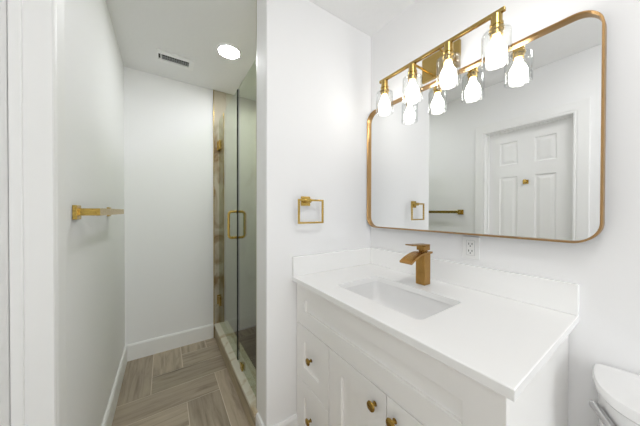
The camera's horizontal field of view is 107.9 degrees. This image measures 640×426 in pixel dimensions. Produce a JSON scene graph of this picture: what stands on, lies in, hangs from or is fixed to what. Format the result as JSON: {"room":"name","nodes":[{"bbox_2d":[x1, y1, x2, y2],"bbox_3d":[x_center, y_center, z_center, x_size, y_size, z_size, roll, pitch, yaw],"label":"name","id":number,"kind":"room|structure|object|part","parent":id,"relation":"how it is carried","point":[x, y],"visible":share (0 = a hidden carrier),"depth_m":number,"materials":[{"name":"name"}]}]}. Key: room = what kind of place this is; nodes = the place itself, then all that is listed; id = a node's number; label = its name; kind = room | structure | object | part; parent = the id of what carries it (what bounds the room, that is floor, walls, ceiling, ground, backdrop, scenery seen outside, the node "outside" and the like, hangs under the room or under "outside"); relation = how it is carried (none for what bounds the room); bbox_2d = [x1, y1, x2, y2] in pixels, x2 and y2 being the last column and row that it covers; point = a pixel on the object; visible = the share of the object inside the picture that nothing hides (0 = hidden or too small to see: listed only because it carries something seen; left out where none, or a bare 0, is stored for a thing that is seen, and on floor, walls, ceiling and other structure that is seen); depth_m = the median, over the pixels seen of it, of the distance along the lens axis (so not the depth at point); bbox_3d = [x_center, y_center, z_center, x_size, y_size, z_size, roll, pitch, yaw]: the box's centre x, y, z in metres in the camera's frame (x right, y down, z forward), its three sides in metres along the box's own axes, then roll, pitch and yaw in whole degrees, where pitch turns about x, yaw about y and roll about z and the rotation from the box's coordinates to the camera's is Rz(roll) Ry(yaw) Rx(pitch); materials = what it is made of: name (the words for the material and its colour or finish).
{"room":"bathroom","nodes":[
{"label":"bathroom","id":0,"kind":"room"},
{"bbox_2d":[64,0,124,425],"bbox_3d":[-0.245,0.032,-0.225,0.112,2.440,5.298,0,1,-34],"label":"wall","id":1,"kind":"structure","parent":0,"point":[94,67],"depth_m":1.09,"materials":[{"name":"white paint"}]},
{"bbox_2d":[0,0,10,425],"bbox_3d":[-0.686,0.246,0.378,0.031,1.986,0.573,0,1,-34],"label":"door","id":2,"kind":"structure","parent":1,"relation":"in","point":[4,169],"depth_m":0.60,"materials":[{"name":"white paint"}]},
{"bbox_2d":[7,0,66,425],"bbox_3d":[-0.655,0.205,0.399,0.124,2.084,0.750,0,1,-34],"label":"door frame","id":3,"kind":"structure","parent":1,"relation":"attached to","point":[27,20],"depth_m":0.65,"materials":[{"name":"white paint"}]},
{"bbox_2d":[72,205,123,219],"bbox_3d":[-1.032,-0.005,1.117,0.072,0.052,0.650,0,1,-34],"label":"towel bar","id":4,"kind":"object","parent":1,"relation":"attached to","point":[77,211],"visible":1,"depth_m":0.87,"materials":[{"name":"gold metal"}]},
{"bbox_3d":[-0.866,-0.004,0.869,0.047,0.027,0.024,0,1,-34],"label":"post","id":5,"kind":"part","parent":4,"relation":"part of","materials":[{"name":"gold metal"}]},
{"bbox_2d":[102,345,126,425],"bbox_3d":[-1.215,1.171,1.344,0.015,0.135,1.428,0,1,-34],"label":"baseboard","id":6,"kind":"structure","parent":1,"relation":"attached to","point":[110,411],"depth_m":1.49,"materials":[{"name":"white paint"}]},
{"bbox_2d":[124,66,225,344],"bbox_3d":[-0.995,0.011,2.393,1.553,2.440,0.112,0,1,-34],"label":"wall","id":7,"kind":"structure","parent":0,"point":[168,123],"depth_m":2.11,"materials":[{"name":"white paint"}]},
{"bbox_2d":[127,324,213,361],"bbox_3d":[-1.328,1.165,2.119,0.660,0.135,0.015,0,1,-34],"label":"baseboard","id":8,"kind":"structure","parent":7,"relation":"attached to","point":[137,350],"depth_m":2.09,"materials":[{"name":"white paint"}]},
{"bbox_2d":[112,325,255,425],"bbox_3d":[0.397,1.274,0.216,1.665,0.072,5.298,0,1,-34],"label":"floor","id":9,"kind":"structure","parent":0,"point":[191,384],"depth_m":1.63,"materials":[{"name":"brown tile"}]},
{"bbox_2d":[214,321,257,425],"bbox_3d":[-0.652,1.168,1.826,0.126,0.135,1.228,0,1,-34],"label":"shower curb","id":10,"kind":"object","parent":9,"relation":"on","point":[244,382],"visible":0.77,"depth_m":1.68,"materials":[{"name":"beige stone"}]},
{"bbox_2d":[217,89,246,359],"bbox_3d":[-0.803,0.088,2.023,0.143,2.007,0.716,0,1,-34],"label":"shower door","id":11,"kind":"structure","parent":10,"relation":"on","point":[219,143],"depth_m":1.73,"materials":[{"name":"clear glass"}]},
{"bbox_3d":[-0.654,0.087,1.731,0.066,0.218,0.024,0,1,-34],"label":"pull handle","id":12,"kind":"part","parent":11,"relation":"part of","materials":[{"name":"gold metal"}]},
{"bbox_3d":[-0.590,0.087,1.774,0.066,0.218,0.024,0,1,-34],"label":"pull handle","id":13,"kind":"part","parent":11,"relation":"part of","materials":[{"name":"gold metal"}]},
{"bbox_2d":[297,284,568,425],"bbox_3d":[0.360,0.808,1.040,0.600,0.873,0.942,0,1,-34],"label":"vanity cabinet","id":14,"kind":"object","parent":9,"relation":"on","point":[351,371],"visible":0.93,"depth_m":0.78,"materials":[{"name":"white paint"}]},
{"bbox_3d":[-0.057,1.030,1.148,0.027,0.035,0.035,0,1,-34],"label":"knob","id":15,"kind":"part","parent":14,"relation":"part of","materials":[{"name":"gold metal"}]},
{"bbox_3d":[-0.054,0.730,1.143,0.027,0.035,0.035,0,1,-34],"label":"knob","id":16,"kind":"part","parent":14,"relation":"part of","materials":[{"name":"gold metal"}]},
{"bbox_3d":[-0.038,1.026,1.162,0.019,0.288,0.298,0,1,-34],"label":"drawer","id":17,"kind":"part","parent":14,"relation":"part of","materials":[{"name":"white paint"}]},
{"bbox_3d":[-0.037,0.737,1.160,0.019,0.286,0.298,0,1,-34],"label":"drawer","id":18,"kind":"part","parent":14,"relation":"part of","materials":[{"name":"white paint"}]},
{"bbox_3d":[0.136,0.885,0.902,0.019,0.576,0.316,0,1,-34],"label":"door","id":19,"kind":"part","parent":14,"relation":"part of","materials":[{"name":"white paint"}]},
{"bbox_3d":[0.178,0.657,0.795,0.027,0.035,0.035,0,1,-34],"label":"knob","id":20,"kind":"part","parent":14,"relation":"part of","materials":[{"name":"gold metal"}]},
{"bbox_3d":[0.225,0.656,0.727,0.027,0.035,0.035,0,1,-34],"label":"knob","id":21,"kind":"part","parent":14,"relation":"part of","materials":[{"name":"gold metal"}]},
{"bbox_3d":[0.314,0.887,0.635,0.019,0.576,0.319,0,1,-34],"label":"door","id":22,"kind":"part","parent":14,"relation":"part of","materials":[{"name":"white paint"}]},
{"bbox_2d":[292,247,578,401],"bbox_3d":[0.367,0.305,1.028,0.604,0.132,0.966,0,1,-34],"label":"countertop","id":23,"kind":"structure","parent":14,"relation":"on","point":[501,328],"depth_m":0.81,"materials":[{"name":"white stone"}]},
{"bbox_2d":[345,281,452,319],"bbox_3d":[0.316,0.445,1.009,0.327,0.148,0.488,0,1,-34],"label":"sink","id":24,"kind":"object","parent":23,"relation":"in","point":[416,306],"visible":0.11,"depth_m":1.13,"materials":[{"name":"white ceramic"}]},
{"bbox_2d":[399,243,432,285],"bbox_3d":[0.460,0.245,1.105,0.176,0.199,0.064,0,1,-34],"label":"faucet","id":25,"kind":"object","parent":23,"relation":"on","point":[422,257],"visible":1,"depth_m":1.11,"materials":[{"name":"gold metal"}]},
{"bbox_3d":[0.460,0.209,1.105,0.176,0.044,0.064,0,1,-34],"label":"spout","id":26,"kind":"part","parent":25,"relation":"part of","materials":[{"name":"gold metal"}]},
{"bbox_3d":[0.467,0.152,1.109,0.134,0.013,0.043,0,1,-34],"label":"lever","id":27,"kind":"part","parent":25,"relation":"part of","materials":[{"name":"gold metal"}]},
{"bbox_3d":[0.503,0.173,1.133,0.047,0.029,0.043,0,1,-34],"label":"handle","id":28,"kind":"part","parent":25,"relation":"part of","materials":[{"name":"gold metal"}]},
{"bbox_2d":[589,363,639,425],"bbox_3d":[0.715,0.862,0.402,0.711,0.775,0.401,0,1,-34],"label":"toilet","id":29,"kind":"object","parent":9,"relation":"on","point":[618,404],"visible":1,"depth_m":0.64,"materials":[{"name":"white ceramic"}]},
{"bbox_3d":[0.787,0.568,0.633,0.035,0.039,0.116,0,0,22],"label":"flush lever","id":30,"kind":"part","parent":29,"relation":"part of","materials":[{"name":"silver metal"}]},
{"bbox_3d":[0.921,0.693,0.538,0.205,0.342,0.378,0,1,-34],"label":"tank","id":31,"kind":"part","parent":29,"relation":"part of","materials":[{"name":"white ceramic"}]},
{"bbox_2d":[226,0,256,408],"bbox_3d":[-0.383,0.015,2.021,0.745,2.440,1.210,0,1,-34],"label":"wall","id":32,"kind":"structure","parent":0,"point":[247,107],"depth_m":2.43,"materials":[{"name":"stone"}]},
{"bbox_2d":[213,90,213,323],"bbox_3d":[-1.048,0.011,2.296,0.006,2.440,0.015,0,1,-34],"label":"trim","id":33,"kind":"structure","parent":32,"relation":"attached to","point":[213,90],"depth_m":2.29,"materials":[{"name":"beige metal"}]},
{"bbox_2d":[240,361,245,371],"bbox_3d":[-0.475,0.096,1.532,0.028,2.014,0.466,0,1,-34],"label":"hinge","id":34,"kind":"object","parent":32,"relation":"attached to","point":[243,366],"visible":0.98,"depth_m":1.63,"materials":[{"name":"gold metal"}]},
{"bbox_2d":[106,0,414,100],"bbox_3d":[0.403,-1.230,0.197,1.665,0.080,5.298,0,1,-34],"label":"ceiling","id":35,"kind":"structure","parent":0,"point":[191,29],"depth_m":1.53,"materials":[{"name":"white paint"}]},
{"bbox_2d":[157,48,193,70],"bbox_3d":[-1.133,-1.199,1.830,0.242,0.012,0.152,0,1,-34],"label":"ceiling vent","id":36,"kind":"object","parent":35,"relation":"in","point":[163,56],"visible":1,"depth_m":1.82,"materials":[{"name":"white metal"}]},
{"bbox_2d":[217,44,240,59],"bbox_3d":[-0.678,-1.200,1.737,0.168,0.006,0.168,0,1,-34],"label":"recessed light","id":37,"kind":"object","parent":35,"relation":"in","point":[228,51],"visible":1,"depth_m":1.73,"materials":[{"name":"white paint"}]},
{"bbox_2d":[219,46,238,58],"bbox_3d":[-0.678,-1.201,1.737,0.144,0.004,0.144,0,1,-34],"label":"diffuser","id":38,"kind":"object","parent":37,"relation":"attached to","point":[229,52],"depth_m":1.74,"materials":[{"name":"white plastic"}]},
{"bbox_2d":[257,0,370,425],"bbox_3d":[-0.004,0.020,1.453,0.747,2.440,0.156,0,1,-34],"label":"wall partition","id":39,"kind":"structure","parent":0,"point":[314,67],"depth_m":1.29,"materials":[{"name":"white paint"}]},
{"bbox_2d":[256,413,297,425],"bbox_3d":[-0.232,1.173,1.283,0.204,0.135,0.139,0,1,-34],"label":"baseboard","id":40,"kind":"structure","parent":39,"relation":"attached to","point":[293,420],"depth_m":1.25,"materials":[{"name":"white paint"}]},
{"bbox_2d":[298,196,323,223],"bbox_3d":[-0.061,-0.017,1.287,0.161,0.149,0.056,0,1,-34],"label":"towel ring","id":41,"kind":"object","parent":39,"relation":"attached to","point":[305,201],"visible":1,"depth_m":1.28,"materials":[{"name":"gold metal"}]},
{"bbox_3d":[-0.081,-0.066,1.300,0.056,0.052,0.010,0,1,-34],"label":"mount plate","id":42,"kind":"part","parent":41,"relation":"part of","materials":[{"name":"gold metal"}]},
{"bbox_3d":[-0.080,-0.068,1.268,0.066,0.022,0.045,0,1,-34],"label":"post","id":43,"kind":"part","parent":41,"relation":"part of","materials":[{"name":"gold metal"}]},
{"bbox_2d":[370,0,639,425],"bbox_3d":[1.078,0.029,0.600,0.102,2.440,5.198,0,1,-34],"label":"wall","id":44,"kind":"structure","parent":0,"point":[605,267],"depth_m":0.79,"materials":[{"name":"white paint"}]},
{"bbox_2d":[376,6,512,113],"bbox_3d":[0.552,-0.694,1.121,0.187,0.264,0.629,0,1,-34],"label":"vanity light","id":45,"kind":"object","parent":44,"relation":"attached to","point":[443,64],"visible":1,"depth_m":1.05,"materials":[{"name":"gold metal"}]},
{"bbox_2d":[376,80,392,113],"bbox_3d":[0.365,-0.655,1.318,0.095,0.182,0.095,0,1,-34],"label":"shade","id":46,"kind":"object","parent":45,"relation":"attached to","point":[384,105],"depth_m":1.30,"materials":[{"name":"glass"}]},
{"bbox_2d":[402,63,422,100],"bbox_3d":[0.464,-0.654,1.170,0.095,0.182,0.095,0,1,-34],"label":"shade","id":47,"kind":"object","parent":45,"relation":"attached to","point":[412,92],"depth_m":1.15,"materials":[{"name":"glass"}]},
{"bbox_3d":[0.518,-0.752,1.206,0.117,0.011,0.011,0,1,-34],"label":"arm","id":48,"kind":"part","parent":45,"relation":"part of","materials":[{"name":"gold metal"}]},
{"bbox_2d":[436,41,456,84],"bbox_3d":[0.563,-0.652,1.022,0.095,0.182,0.095,0,1,-34],"label":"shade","id":49,"kind":"object","parent":45,"relation":"attached to","point":[448,75],"depth_m":1.01,"materials":[{"name":"glass"}]},
{"bbox_2d":[481,11,512,63],"bbox_3d":[0.662,-0.651,0.874,0.095,0.182,0.095,0,1,-34],"label":"glass shade","id":50,"kind":"object","parent":45,"relation":"attached to","point":[496,52],"depth_m":0.86,"materials":[{"name":"clear glass"}]},
{"bbox_2d":[462,236,479,259],"bbox_3d":[0.695,0.160,1.073,0.009,0.104,0.072,0,1,-34],"label":"wall outlet","id":51,"kind":"object","parent":44,"relation":"attached to","point":[470,245],"visible":1,"depth_m":1.07,"materials":[{"name":"white plastic"}]},
{"bbox_2d":[466,240,473,255],"bbox_3d":[0.692,0.160,1.071,0.001,0.067,0.033,0,1,-34],"label":"receptacle","id":52,"kind":"object","parent":51,"relation":"attached to","point":[469,243],"depth_m":1.07,"materials":[{"name":"grey plastic"}]},
{"bbox_2d":[369,247,578,315],"bbox_3d":[0.609,0.291,1.191,0.020,0.106,0.966,0,1,-34],"label":"backsplash","id":53,"kind":"structure","parent":44,"relation":"attached to","point":[562,296],"depth_m":0.97,"materials":[{"name":"white stone"}]},
{"bbox_2d":[367,10,606,242],"bbox_3d":[0.615,-0.284,1.156,0.044,0.763,1.017,0,1,-34],"label":"mirror","id":54,"kind":"object","parent":44,"relation":"attached to","point":[515,148],"visible":0.98,"depth_m":0.94,"materials":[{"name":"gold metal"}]}
]}

